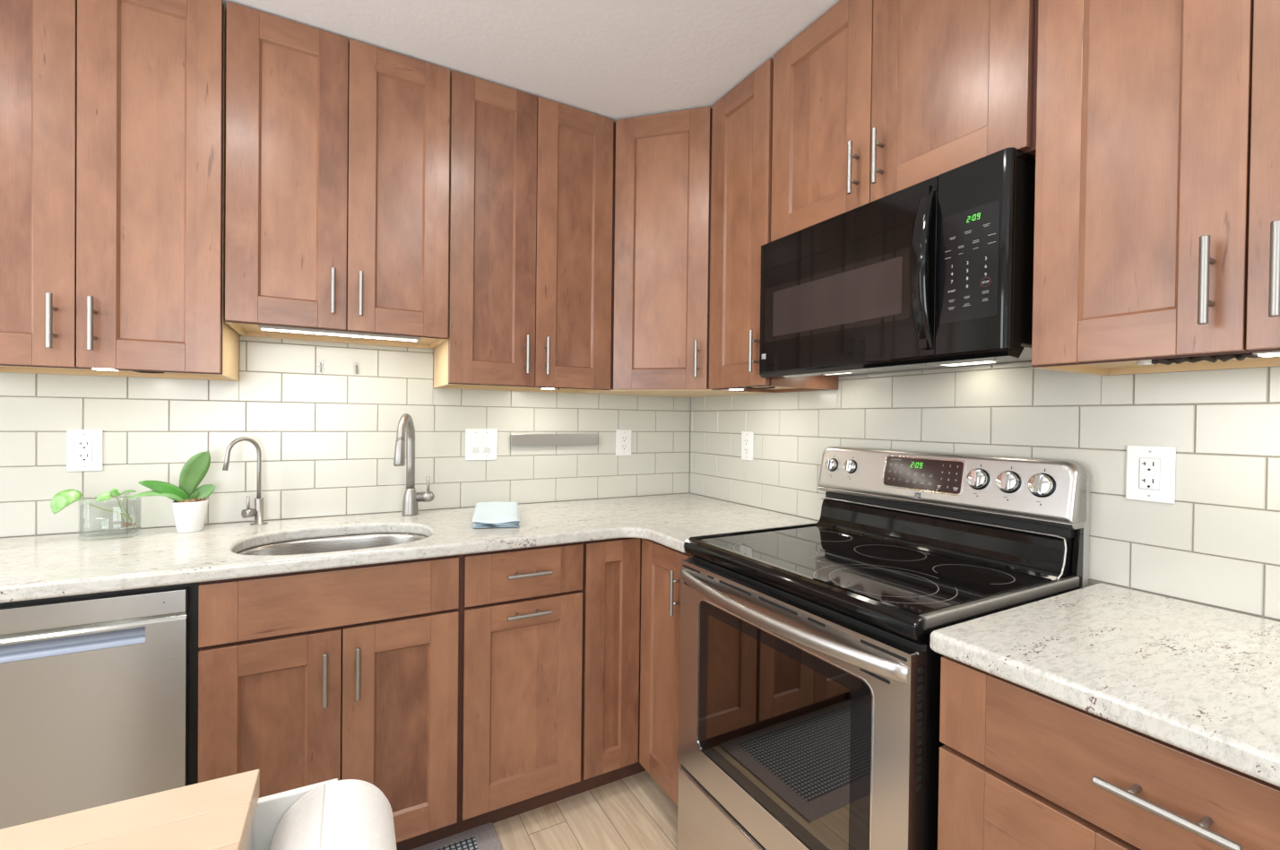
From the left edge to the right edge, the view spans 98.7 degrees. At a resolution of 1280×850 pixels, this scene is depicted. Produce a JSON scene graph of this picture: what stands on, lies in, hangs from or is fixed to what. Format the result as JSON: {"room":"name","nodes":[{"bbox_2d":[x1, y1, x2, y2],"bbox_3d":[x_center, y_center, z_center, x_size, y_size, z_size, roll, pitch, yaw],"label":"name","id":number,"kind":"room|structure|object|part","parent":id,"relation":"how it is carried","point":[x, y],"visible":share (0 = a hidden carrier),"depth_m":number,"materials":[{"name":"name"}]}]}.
{"room":"kitchen","nodes":[
{"label":"kitchen","id":0,"kind":"room"},
{"bbox_2d":[239,334,691,473],"bbox_3d":[-1.194,0.026,2.033,3.450,2.502,0.091,0,1,-29],"label":"wall","id":1,"kind":"structure","parent":0,"point":[239,334],"depth_m":2.79,"materials":[{"name":"paint"}]},
{"bbox_2d":[66,429,103,471],"bbox_3d":[-1.700,0.078,1.684,0.081,0.128,0.009,0,1,-29],"label":"wall outlet","id":2,"kind":"object","parent":1,"relation":"attached to","point":[84,447],"visible":1,"depth_m":1.68,"materials":[{"name":"white plastic"}]},
{"bbox_2d":[77,439,92,461],"bbox_3d":[-1.699,0.078,1.682,0.033,0.067,0.004,0,1,-29],"label":"receptacle","id":3,"kind":"object","parent":2,"relation":"attached to","point":[84,446],"depth_m":1.68,"materials":[{"name":"white plastic"}]},
{"bbox_2d":[0,0,239,380],"bbox_3d":[-1.534,-0.683,1.555,0.610,1.069,0.374,0,1,-29],"label":"upper cabinet","id":4,"kind":"object","parent":1,"relation":"attached to","point":[113,112],"visible":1,"depth_m":1.47,"materials":[{"name":"brown wood"}]},
{"bbox_3d":[-1.600,-0.684,1.361,0.300,1.065,0.019,0,1,-29],"label":"door","id":5,"kind":"part","parent":4,"relation":"part of","materials":[{"name":"brown wood"}]},
{"bbox_3d":[-1.492,-0.263,1.395,0.012,0.139,0.041,0,1,-29],"label":"handle","id":6,"kind":"part","parent":4,"relation":"part of","materials":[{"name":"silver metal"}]},
{"bbox_3d":[-1.425,-0.263,1.431,0.012,0.139,0.041,0,1,-29],"label":"handle","id":7,"kind":"part","parent":4,"relation":"part of","materials":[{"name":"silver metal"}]},
{"bbox_2d":[89,367,118,371],"bbox_3d":[-1.444,-0.154,1.486,0.055,0.012,0.044,0,1,-29],"label":"light","id":8,"kind":"object","parent":4,"relation":"attached to","point":[90,367],"visible":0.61,"depth_m":1.48,"materials":[{"name":"grey paint"}]},
{"bbox_2d":[92,368,118,371],"bbox_3d":[-1.444,-0.149,1.486,0.043,0.003,0.032,0,1,-29],"label":"diffuser","id":9,"kind":"object","parent":8,"relation":"attached to","point":[92,368],"depth_m":1.48,"materials":[{"name":"white plastic"}]},
{"bbox_2d":[135,371,164,372],"bbox_3d":[-1.442,-0.156,1.601,0.018,0.010,0.120,1,1,-1],"label":"cable","id":10,"kind":"object","parent":4,"relation":"attached to","point":[135,371],"visible":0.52,"depth_m":1.61,"materials":[{"name":"black plastic"}]},
{"bbox_3d":[-1.335,-0.683,1.508,0.301,1.065,0.019,0,1,-29],"label":"door","id":11,"kind":"part","parent":4,"relation":"part of","materials":[{"name":"brown wood"}]},
{"bbox_2d":[318,359,324,371],"bbox_3d":[-1.149,-0.212,1.981,0.020,0.045,0.018,0,1,-29],"label":"hook","id":12,"kind":"object","parent":1,"relation":"attached to","point":[321,363],"visible":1,"depth_m":1.99,"materials":[{"name":"white plastic"}]},
{"bbox_2d":[224,0,449,348],"bbox_3d":[-0.991,-0.756,1.856,0.619,0.916,0.374,0,1,-29],"label":"upper cabinet","id":13,"kind":"object","parent":1,"relation":"attached to","point":[337,149],"visible":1,"depth_m":1.71,"materials":[{"name":"brown wood"}]},
{"bbox_3d":[-1.058,-0.757,1.661,0.308,0.912,0.019,0,1,-29],"label":"door","id":14,"kind":"part","parent":13,"relation":"part of","materials":[{"name":"brown wood"}]},
{"bbox_3d":[-0.946,-0.412,1.696,0.012,0.139,0.041,0,1,-29],"label":"handle","id":15,"kind":"part","parent":13,"relation":"part of","materials":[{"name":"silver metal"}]},
{"bbox_2d":[258,324,420,341],"bbox_3d":[-0.976,-0.303,1.814,0.465,0.016,0.047,0,1,-29],"label":"light","id":16,"kind":"object","parent":13,"relation":"attached to","point":[261,326],"visible":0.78,"depth_m":1.79,"materials":[{"name":"grey paint"}]},
{"bbox_3d":[-0.879,-0.412,1.733,0.012,0.139,0.041,0,1,-29],"label":"handle","id":17,"kind":"part","parent":13,"relation":"part of","materials":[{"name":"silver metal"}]},
{"bbox_3d":[-0.789,-0.755,1.811,0.303,0.912,0.019,0,1,-29],"label":"door","id":18,"kind":"part","parent":13,"relation":"part of","materials":[{"name":"brown wood"}]},
{"bbox_2d":[0,335,690,537],"bbox_3d":[-0.886,0.024,2.147,2.600,0.651,0.009,0,1,-29],"label":"backsplash","id":19,"kind":"structure","parent":1,"relation":"attached to","point":[326,439],"depth_m":1.98,"materials":[{"name":"white tile"}]},
{"bbox_2d":[354,362,359,373],"bbox_3d":[-1.048,-0.211,2.037,0.020,0.045,0.018,0,1,-29],"label":"hook","id":20,"kind":"object","parent":1,"relation":"attached to","point":[356,364],"visible":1,"depth_m":2.04,"materials":[{"name":"white plastic"}]},
{"bbox_2d":[465,428,497,460],"bbox_3d":[-0.653,0.080,2.266,0.129,0.130,0.010,0,1,-29],"label":"light switch","id":21,"kind":"object","parent":1,"relation":"attached to","point":[480,444],"visible":1,"depth_m":2.26,"materials":[{"name":"white plastic"}]},
{"bbox_2d":[433,69,613,393],"bbox_3d":[-0.450,-0.676,2.158,0.618,1.069,0.374,0,1,-29],"label":"upper cabinet","id":22,"kind":"object","parent":1,"relation":"attached to","point":[531,177],"visible":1,"depth_m":2.01,"materials":[{"name":"brown wood"}]},
{"bbox_3d":[-0.520,-0.677,1.962,0.303,1.065,0.019,0,1,-29],"label":"door","id":23,"kind":"part","parent":22,"relation":"part of","materials":[{"name":"brown wood"}]},
{"bbox_3d":[-0.410,-0.256,1.996,0.012,0.139,0.041,0,1,-29],"label":"handle","id":24,"kind":"part","parent":22,"relation":"part of","materials":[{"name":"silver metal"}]},
{"bbox_3d":[-0.344,-0.255,2.033,0.012,0.139,0.041,0,1,-29],"label":"handle","id":25,"kind":"part","parent":22,"relation":"part of","materials":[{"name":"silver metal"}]},
{"bbox_3d":[-0.250,-0.675,2.112,0.308,1.065,0.019,0,1,-29],"label":"door","id":26,"kind":"part","parent":22,"relation":"part of","materials":[{"name":"brown wood"}]},
{"bbox_2d":[510,433,597,445],"bbox_3d":[-0.371,0.064,2.417,0.399,0.050,0.022,0,1,-29],"label":"magnetic knife strip","id":27,"kind":"object","parent":1,"relation":"attached to","point":[516,439],"visible":1,"depth_m":2.40,"materials":[{"name":"silver metal"}]},
{"bbox_2d":[615,429,631,455],"bbox_3d":[-0.075,0.083,2.588,0.080,0.123,0.009,0,1,-29],"label":"wall outlet","id":28,"kind":"object","parent":1,"relation":"attached to","point":[623,436],"visible":1,"depth_m":2.58,"materials":[{"name":"white plastic"}]},
{"bbox_2d":[621,435,627,441],"bbox_3d":[-0.074,0.064,2.586,0.034,0.025,0.004,0,1,-29],"label":"receptacle","id":29,"kind":"object","parent":28,"relation":"attached to","point":[623,437],"depth_m":2.58,"materials":[{"name":"white plastic"}]},
{"bbox_2d":[621,443,627,449],"bbox_3d":[-0.075,0.103,2.586,0.034,0.025,0.004,0,1,-29],"label":"receptacle","id":30,"kind":"object","parent":28,"relation":"attached to","point":[623,445],"depth_m":2.58,"materials":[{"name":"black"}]},
{"bbox_2d":[579,106,772,397],"bbox_3d":[0.143,-0.671,2.355,0.606,1.070,0.606,0,1,-29],"label":"upper cabinet","id":31,"kind":"object","parent":1,"relation":"attached to","point":[661,192],"visible":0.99,"depth_m":2.14,"materials":[{"name":"brown wood"}]},
{"bbox_3d":[0.081,-0.672,2.138,0.374,1.065,0.019,1,1,16],"label":"door","id":32,"kind":"part","parent":31,"relation":"part of","materials":[{"name":"brown wood"}]},
{"bbox_3d":[0.136,-0.138,2.360,0.606,0.004,0.606,0,1,-29],"label":"panel","id":33,"kind":"part","parent":31,"relation":"part of","materials":[{"name":"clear wood"}]},
{"bbox_3d":[0.213,-0.249,2.073,0.012,0.139,0.041,1,1,16],"label":"handle","id":34,"kind":"part","parent":31,"relation":"part of","materials":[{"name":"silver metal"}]},
{"bbox_2d":[222,0,839,122],"bbox_3d":[-0.132,-1.220,0.138,3.450,0.050,4.400,0,1,-29],"label":"ceiling","id":35,"kind":"structure","parent":0,"point":[615,60],"depth_m":1.72,"materials":[{"name":"paint"}]},
{"bbox_2d":[492,769,679,849],"bbox_3d":[-0.162,1.332,0.163,3.450,0.050,4.400,0,1,-29],"label":"floor","id":36,"kind":"structure","parent":0,"point":[632,812],"depth_m":1.79,"materials":[{"name":"brown wood"}]},
{"bbox_2d":[0,581,199,829],"bbox_3d":[-1.494,0.828,1.443,0.622,0.902,0.613,0,1,-29],"label":"dishwasher","id":37,"kind":"object","parent":36,"relation":"on","point":[99,691],"visible":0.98,"depth_m":1.24,"materials":[{"name":"silver metal"}]},
{"bbox_3d":[-1.354,0.487,1.183,0.448,0.036,0.028,0,1,-29],"label":"pocket handle","id":38,"kind":"part","parent":37,"relation":"part of","materials":[{"name":"silver metal"}]},
{"bbox_2d":[0,769,337,849],"bbox_3d":[-0.509,0.837,0.291,0.685,0.930,0.475,0,1,-29],"label":"table","id":39,"kind":"object","parent":36,"relation":"on","point":[227,812],"visible":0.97,"depth_m":0.52,"materials":[{"name":"brown wood"}]},
{"bbox_2d":[269,778,397,849],"bbox_3d":[-0.279,0.460,0.493,0.128,0.120,0.302,0,1,-29],"label":"chair","id":40,"kind":"object","parent":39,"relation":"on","point":[347,814],"visible":1,"depth_m":0.57,"materials":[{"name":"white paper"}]},
{"bbox_2d":[198,554,460,849],"bbox_3d":[-0.944,0.832,1.737,0.620,0.902,0.662,0,1,-29],"label":"base cabinet","id":41,"kind":"object","parent":36,"relation":"on","point":[310,677],"visible":0.85,"depth_m":1.48,"materials":[{"name":"brown wood"}]},
{"bbox_3d":[-0.944,0.864,1.416,0.304,0.628,0.019,0,1,-29],"label":"door","id":42,"kind":"part","parent":41,"relation":"part of","materials":[{"name":"brown wood"}]},
{"bbox_3d":[-0.826,0.665,1.445,0.012,0.139,0.041,0,1,-29],"label":"handle","id":43,"kind":"part","parent":41,"relation":"part of","materials":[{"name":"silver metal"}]},
{"bbox_3d":[-0.806,0.465,1.486,0.609,0.151,0.019,0,1,-29],"label":"false drawer","id":44,"kind":"part","parent":41,"relation":"part of","materials":[{"name":"brown wood"}]},
{"bbox_3d":[-0.760,0.665,1.482,0.012,0.139,0.041,0,1,-29],"label":"handle","id":45,"kind":"part","parent":41,"relation":"part of","materials":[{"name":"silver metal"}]},
{"bbox_3d":[-0.676,0.865,1.565,0.302,0.628,0.019,0,1,-29],"label":"door","id":46,"kind":"part","parent":41,"relation":"part of","materials":[{"name":"brown wood"}]},
{"bbox_2d":[411,821,502,849],"bbox_3d":[-0.730,1.285,1.373,0.834,0.007,0.508,0,1,-29],"label":"floor mat","id":47,"kind":"object","parent":36,"relation":"on","point":[484,836],"visible":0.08,"depth_m":1.69,"materials":[{"name":"grey fabric"}]},
{"bbox_2d":[453,541,583,834],"bbox_3d":[-0.501,0.834,1.984,0.394,0.902,0.662,0,1,-29],"label":"base cabinet","id":48,"kind":"object","parent":36,"relation":"on","point":[521,609],"visible":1,"depth_m":1.73,"materials":[{"name":"brown wood"}]},
{"bbox_3d":[-0.358,0.468,1.735,0.380,0.151,0.019,0,1,-29],"label":"drawer","id":49,"kind":"part","parent":48,"relation":"part of","materials":[{"name":"brown wood"}]},
{"bbox_3d":[-0.346,0.588,1.710,0.139,0.012,0.041,0,1,-29],"label":"handle","id":50,"kind":"part","parent":48,"relation":"part of","materials":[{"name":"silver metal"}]},
{"bbox_3d":[-0.344,0.463,1.709,0.139,0.012,0.041,0,1,-29],"label":"handle","id":51,"kind":"part","parent":48,"relation":"part of","materials":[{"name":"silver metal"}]},
{"bbox_2d":[571,537,694,805],"bbox_3d":[0.098,0.840,2.172,0.834,0.902,0.914,0,1,-29],"label":"base cabinet","id":52,"kind":"object","parent":36,"relation":"on","point":[631,590],"visible":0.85,"depth_m":1.86,"materials":[{"name":"brown wood"}]},
{"bbox_2d":[0,492,818,603],"bbox_3d":[-0.664,0.360,1.743,2.598,0.036,0.920,0,1,-29],"label":"countertop","id":53,"kind":"structure","parent":52,"relation":"on","point":[42,566],"depth_m":1.65,"materials":[{"name":"white stone"}]},
{"bbox_2d":[126,450,215,532],"bbox_3d":[-1.427,0.208,1.690,0.091,0.250,0.203,1,1,20],"label":"potted orchid","id":54,"kind":"object","parent":53,"relation":"on","point":[190,503],"visible":1,"depth_m":1.71,"materials":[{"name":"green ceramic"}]},
{"bbox_3d":[-1.414,0.285,1.729,0.091,0.095,0.091,0,1,-29],"label":"pot","id":55,"kind":"part","parent":54,"relation":"part of","materials":[{"name":"white ceramic"}]},
{"bbox_2d":[222,436,267,525],"bbox_3d":[-1.293,0.186,1.809,0.048,0.294,0.133,1,1,16],"label":"filtered water faucet","id":56,"kind":"object","parent":53,"relation":"on","point":[257,512],"visible":1,"depth_m":1.84,"materials":[{"name":"grey metal"}]},
{"bbox_3d":[-1.303,0.146,1.802,0.014,0.214,0.116,1,1,26],"label":"spout","id":57,"kind":"part","parent":56,"relation":"part of","materials":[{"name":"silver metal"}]},
{"bbox_3d":[-1.295,0.259,1.818,0.008,0.047,0.008,0,1,-29],"label":"lever","id":58,"kind":"part","parent":56,"relation":"part of","materials":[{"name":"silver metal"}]},
{"bbox_2d":[237,532,428,555],"bbox_3d":[-0.915,0.468,1.673,0.572,0.184,0.430,0,1,-29],"label":"sink","id":59,"kind":"object","parent":53,"relation":"in","point":[366,540],"visible":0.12,"depth_m":1.83,"materials":[{"name":"silver metal"}]},
{"bbox_2d":[393,413,433,515],"bbox_3d":[-0.839,0.148,1.970,0.106,0.379,0.278,1,1,2],"label":"faucet","id":60,"kind":"object","parent":53,"relation":"on","point":[411,497],"visible":1,"depth_m":2.04,"materials":[{"name":"grey metal"}]},
{"bbox_3d":[-0.835,0.100,1.961,0.030,0.284,0.236,1,1,-14],"label":"spout","id":61,"kind":"part","parent":60,"relation":"part of","materials":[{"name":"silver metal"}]},
{"bbox_3d":[-0.804,0.228,2.087,0.012,0.066,0.014,1,1,-14],"label":"lever","id":62,"kind":"part","parent":60,"relation":"part of","materials":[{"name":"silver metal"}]},
{"bbox_2d":[472,501,520,527],"bbox_3d":[-0.519,0.320,1.993,0.156,0.041,0.356,1,1,-14],"label":"folded towel","id":63,"kind":"object","parent":53,"relation":"on","point":[494,514],"visible":1,"depth_m":1.90,"materials":[{"name":"white fabric"}]},
{"bbox_3d":[-1.569,0.273,1.631,0.128,0.118,0.108,0,1,-29],"label":"glass vase","id":64,"kind":"object","parent":53,"relation":"on","visible":0},
{"bbox_2d":[50,488,136,528],"bbox_3d":[-1.585,0.247,1.601,0.177,0.128,0.044,0,1,-45],"label":"pothos cutting","id":65,"kind":"object","parent":64,"relation":"in","point":[63,498],"visible":1,"depth_m":1.57,"materials":[{"name":"green plant"}]},
{"bbox_3d":[-1.565,0.255,1.615,0.110,0.092,0.010,0,1,-41],"label":"stem","id":66,"kind":"part","parent":65,"relation":"part of","materials":[{"name":"green plant"}]},
{"bbox_3d":[-1.561,0.253,1.646,0.031,0.087,0.008,0,1,-33],"label":"stem","id":67,"kind":"part","parent":65,"relation":"part of","materials":[{"name":"green plant"}]},
{"bbox_3d":[-1.544,0.242,1.654,0.018,0.074,0.018,1,1,43],"label":"stem","id":68,"kind":"part","parent":65,"relation":"part of","materials":[{"name":"green plant"}]},
{"bbox_3d":[-0.097,0.789,1.886,0.206,0.789,0.019,0,1,-29],"label":"door","id":69,"kind":"part","parent":52,"relation":"part of","materials":[{"name":"brown wood"}]},
{"bbox_3d":[0.079,0.792,1.805,0.019,0.789,0.287,0,1,-29],"label":"door","id":70,"kind":"part","parent":52,"relation":"part of","materials":[{"name":"brown wood"}]},
{"bbox_3d":[0.109,0.515,1.695,0.041,0.139,0.012,0,1,-29],"label":"handle","id":71,"kind":"part","parent":52,"relation":"part of","materials":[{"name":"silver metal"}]},
{"bbox_2d":[677,445,1090,849],"bbox_3d":[0.565,0.690,1.465,0.712,1.226,0.763,0,1,-29],"label":"electric range","id":72,"kind":"object","parent":36,"relation":"on","point":[809,680],"visible":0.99,"depth_m":1.31,"materials":[{"name":"silver metal"}]},
{"bbox_3d":[0.316,1.149,1.335,0.044,0.254,0.752,0,1,-29],"label":"storage drawer","id":73,"kind":"part","parent":72,"relation":"part of","materials":[{"name":"silver metal"}]},
{"bbox_3d":[0.305,0.708,1.312,0.003,0.431,0.583,0,1,-29],"label":"window trim","id":74,"kind":"part","parent":72,"relation":"part of","materials":[{"name":"silver metal"}]},
{"bbox_3d":[0.283,0.447,1.306,0.061,0.033,0.745,0,1,-29],"label":"handle","id":75,"kind":"part","parent":72,"relation":"part of","materials":[{"name":"silver metal"}]},
{"bbox_3d":[0.320,0.711,1.330,0.046,0.606,0.752,0,1,-29],"label":"oven door","id":76,"kind":"part","parent":72,"relation":"part of","materials":[{"name":"silver metal"}]},
{"bbox_3d":[0.646,0.135,1.872,0.029,0.042,0.041,0,1,-29],"label":"knob","id":77,"kind":"part","parent":72,"relation":"part of","materials":[{"name":"silver metal"}]},
{"bbox_3d":[0.684,0.136,1.804,0.029,0.042,0.041,0,1,-29],"label":"knob","id":78,"kind":"part","parent":72,"relation":"part of","materials":[{"name":"silver metal"}]},
{"bbox_2d":[683,522,1080,644],"bbox_3d":[0.582,0.373,1.470,0.616,0.056,0.761,0,1,-29],"label":"cooktop","id":79,"kind":"object","parent":72,"relation":"in","point":[876,586],"depth_m":1.29,"materials":[{"name":"black glass"}]},
{"bbox_3d":[0.815,0.142,1.593,0.018,0.088,0.237,0,1,-29],"label":"display panel","id":80,"kind":"part","parent":72,"relation":"part of","materials":[{"name":"black"}]},
{"bbox_3d":[0.883,0.142,1.447,0.031,0.051,0.051,0,1,-29],"label":"knob","id":81,"kind":"part","parent":72,"relation":"part of","materials":[{"name":"silver metal"}]},
{"bbox_3d":[0.919,0.143,1.381,0.031,0.051,0.051,0,1,-29],"label":"knob","id":82,"kind":"part","parent":72,"relation":"part of","materials":[{"name":"silver metal"}]},
{"bbox_3d":[0.955,0.144,1.317,0.031,0.053,0.053,0,1,-29],"label":"knob","id":83,"kind":"part","parent":72,"relation":"part of","materials":[{"name":"silver metal"}]},
{"bbox_2d":[937,655,1279,849],"bbox_3d":[0.932,0.863,0.850,0.662,0.902,0.622,0,1,-29],"label":"base cabinet","id":84,"kind":"object","parent":36,"relation":"on","point":[1021,767],"visible":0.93,"depth_m":0.81,"materials":[{"name":"brown wood"}]},
{"bbox_3d":[0.610,0.888,0.850,0.019,0.628,0.308,0,1,-29],"label":"door","id":85,"kind":"part","parent":84,"relation":"part of","materials":[{"name":"brown wood"}]},
{"bbox_2d":[930,582,1279,787],"bbox_3d":[1.022,0.390,0.718,0.648,0.036,0.946,0,1,-29],"label":"countertop","id":86,"kind":"structure","parent":84,"relation":"on","point":[1203,680],"depth_m":0.86,"materials":[{"name":"white stone"}]},
{"bbox_3d":[0.665,0.485,0.696,0.041,0.012,0.140,0,1,-29],"label":"handle","id":87,"kind":"part","parent":84,"relation":"part of","materials":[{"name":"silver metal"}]},
{"bbox_2d":[838,360,1089,586],"bbox_3d":[1.343,0.067,0.927,0.091,2.502,4.309,0,1,-29],"label":"wall","id":88,"kind":"structure","parent":0,"point":[1022,360],"depth_m":1.63,"materials":[{"name":"paint"}]},
{"bbox_2d":[741,431,753,460],"bbox_3d":[0.464,0.091,2.384,0.009,0.125,0.078,0,1,-29],"label":"wall outlet","id":89,"kind":"object","parent":88,"relation":"attached to","point":[747,436],"visible":1,"depth_m":2.38,"materials":[{"name":"white plastic"}]},
{"bbox_2d":[743,438,749,444],"bbox_3d":[0.462,0.071,2.382,0.004,0.025,0.034,0,1,-29],"label":"receptacle","id":90,"kind":"object","parent":89,"relation":"attached to","point":[746,440],"depth_m":2.38,"materials":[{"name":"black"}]},
{"bbox_2d":[743,447,749,453],"bbox_3d":[0.462,0.110,2.383,0.004,0.025,0.034,0,1,-29],"label":"receptacle","id":91,"kind":"object","parent":89,"relation":"attached to","point":[746,449],"depth_m":2.38,"materials":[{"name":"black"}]},
{"bbox_2d":[709,58,838,392],"bbox_3d":[0.470,-0.664,2.004,0.374,1.069,0.323,0,1,-29],"label":"upper cabinet","id":92,"kind":"object","parent":88,"relation":"attached to","point":[742,119],"visible":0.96,"depth_m":1.93,"materials":[{"name":"brown wood"}]},
{"bbox_2d":[729,387,745,389],"bbox_3d":[0.363,-0.138,2.073,0.044,0.012,0.055,0,1,-29],"label":"light","id":93,"kind":"object","parent":92,"relation":"attached to","point":[742,388],"visible":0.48,"depth_m":2.06,"materials":[{"name":"white plastic"}]},
{"bbox_3d":[0.350,-0.667,1.939,0.019,1.065,0.313,0,1,-29],"label":"door","id":94,"kind":"part","parent":92,"relation":"part of","materials":[{"name":"brown wood"}]},
{"bbox_3d":[0.377,-0.245,1.824,0.041,0.139,0.012,0,1,-29],"label":"handle","id":95,"kind":"part","parent":92,"relation":"part of","materials":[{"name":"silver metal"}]},
{"bbox_2d":[745,386,775,389],"bbox_3d":[0.447,-0.137,2.043,0.108,0.011,0.015,1,1,12],"label":"cable","id":96,"kind":"object","parent":92,"relation":"attached to","point":[770,386],"visible":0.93,"depth_m":2.04,"materials":[{"name":"black plastic"}]},
{"bbox_3d":[0.484,-0.142,2.021,0.297,0.001,0.291,0,1,-29],"label":"panel","id":97,"kind":"part","parent":92,"relation":"part of","materials":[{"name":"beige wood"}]},
{"bbox_2d":[770,0,1038,242],"bbox_3d":[0.739,-0.881,1.524,0.374,0.620,0.771,0,1,-29],"label":"upper cabinet","id":98,"kind":"object","parent":88,"relation":"attached to","point":[873,99],"visible":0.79,"depth_m":1.40,"materials":[{"name":"brown wood"}]},
{"bbox_3d":[0.527,-0.886,1.622,0.019,0.616,0.375,0,1,-29],"label":"door","id":99,"kind":"part","parent":98,"relation":"part of","materials":[{"name":"brown wood"}]},
{"bbox_3d":[0.573,-0.689,1.478,0.041,0.139,0.012,0,1,-29],"label":"handle","id":100,"kind":"part","parent":98,"relation":"part of","materials":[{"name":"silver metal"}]},
{"bbox_3d":[0.610,-0.687,1.412,0.041,0.139,0.012,0,1,-29],"label":"handle","id":101,"kind":"part","parent":98,"relation":"part of","materials":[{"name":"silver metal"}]},
{"bbox_2d":[759,147,1035,379],"bbox_3d":[0.709,-0.358,1.528,0.415,0.429,0.756,0,1,-29],"label":"microwave","id":102,"kind":"object","parent":98,"relation":"attached to","point":[938,271],"visible":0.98,"depth_m":1.31,"materials":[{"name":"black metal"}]},
{"bbox_3d":[0.553,-0.369,1.531,0.051,0.410,0.600,0,1,-29],"label":"door","id":103,"kind":"part","parent":102,"relation":"part of","materials":[{"name":"black glass"}]},
{"bbox_3d":[0.650,-0.362,1.264,0.056,0.376,0.040,0,1,-29],"label":"handle","id":104,"kind":"part","parent":102,"relation":"part of","materials":[{"name":"black plastic"}]},
{"bbox_3d":[0.744,-0.172,1.550,0.295,0.005,0.743,0,1,-29],"label":"underside panel","id":105,"kind":"part","parent":102,"relation":"part of","materials":[{"name":"grey paint"}]},
{"bbox_3d":[0.711,-0.347,1.193,0.001,0.239,0.127,0,1,-29],"label":"touch panel","id":106,"kind":"part","parent":102,"relation":"part of","materials":[{"name":"black plastic"}]},
{"bbox_3d":[0.711,-0.881,1.291,0.019,0.616,0.376,0,1,-29],"label":"door","id":107,"kind":"part","parent":98,"relation":"part of","materials":[{"name":"brown wood"}]},
{"bbox_3d":[0.756,-0.584,1.538,0.297,0.001,0.739,0,1,-29],"label":"panel","id":108,"kind":"part","parent":98,"relation":"part of","materials":[{"name":"brown wood"}]},
{"bbox_2d":[689,361,1279,621],"bbox_3d":[0.912,0.104,1.598,0.009,0.544,2.700,0,1,-29],"label":"backsplash","id":109,"kind":"structure","parent":88,"relation":"attached to","point":[1217,545],"depth_m":1.29,"materials":[{"name":"white tile"}]},
{"bbox_2d":[1125,444,1176,503],"bbox_3d":[1.119,0.107,1.207,0.009,0.123,0.083,0,1,-29],"label":"wall outlet","id":110,"kind":"object","parent":88,"relation":"attached to","point":[1150,471],"visible":1,"depth_m":1.20,"materials":[{"name":"white plastic"}]},
{"bbox_2d":[1139,458,1159,489],"bbox_3d":[1.117,0.107,1.206,0.004,0.067,0.033,0,1,-29],"label":"receptacle","id":111,"kind":"object","parent":110,"relation":"attached to","point":[1149,468],"depth_m":1.20,"materials":[{"name":"white plastic"}]},
{"bbox_2d":[1031,0,1279,375],"bbox_3d":[1.072,-0.646,0.922,0.374,1.069,0.609,0,1,-29],"label":"upper cabinet","id":112,"kind":"object","parent":88,"relation":"attached to","point":[1157,194],"visible":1,"depth_m":0.95,"materials":[{"name":"brown wood"}]},
{"bbox_2d":[1136,352,1262,364],"bbox_3d":[0.990,-0.118,0.979,0.031,0.020,0.163,0,1,-29],"label":"cable","id":113,"kind":"object","parent":112,"relation":"attached to","point":[1223,358],"visible":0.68,"depth_m":0.97,"materials":[{"name":"black plastic"}]},
{"bbox_3d":[0.904,-0.229,0.877,0.041,0.139,0.012,0,1,-29],"label":"handle","id":114,"kind":"part","parent":112,"relation":"part of","materials":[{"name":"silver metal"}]},
{"bbox_3d":[1.026,-0.647,0.722,0.019,1.065,0.298,0,1,-29],"label":"door","id":115,"kind":"part","parent":112,"relation":"part of","materials":[{"name":"brown wood"}]},
{"bbox_2d":[1252,350,1279,356],"bbox_3d":[1.045,-0.119,0.868,0.044,0.012,0.100,0,1,-29],"label":"light","id":116,"kind":"object","parent":112,"relation":"attached to","point":[1274,353],"visible":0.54,"depth_m":0.89,"materials":[{"name":"grey paint"}]},
{"bbox_2d":[1258,352,1279,356],"bbox_3d":[1.045,-0.114,0.868,0.032,0.003,0.088,0,1,-29],"label":"diffuser","id":117,"kind":"object","parent":116,"relation":"attached to","point":[1263,354],"depth_m":0.89,"materials":[{"name":"white plastic"}]},
{"bbox_3d":[0.941,-0.228,0.810,0.041,0.139,0.012,0,1,-29],"label":"handle","id":118,"kind":"part","parent":112,"relation":"part of","materials":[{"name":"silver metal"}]}
]}

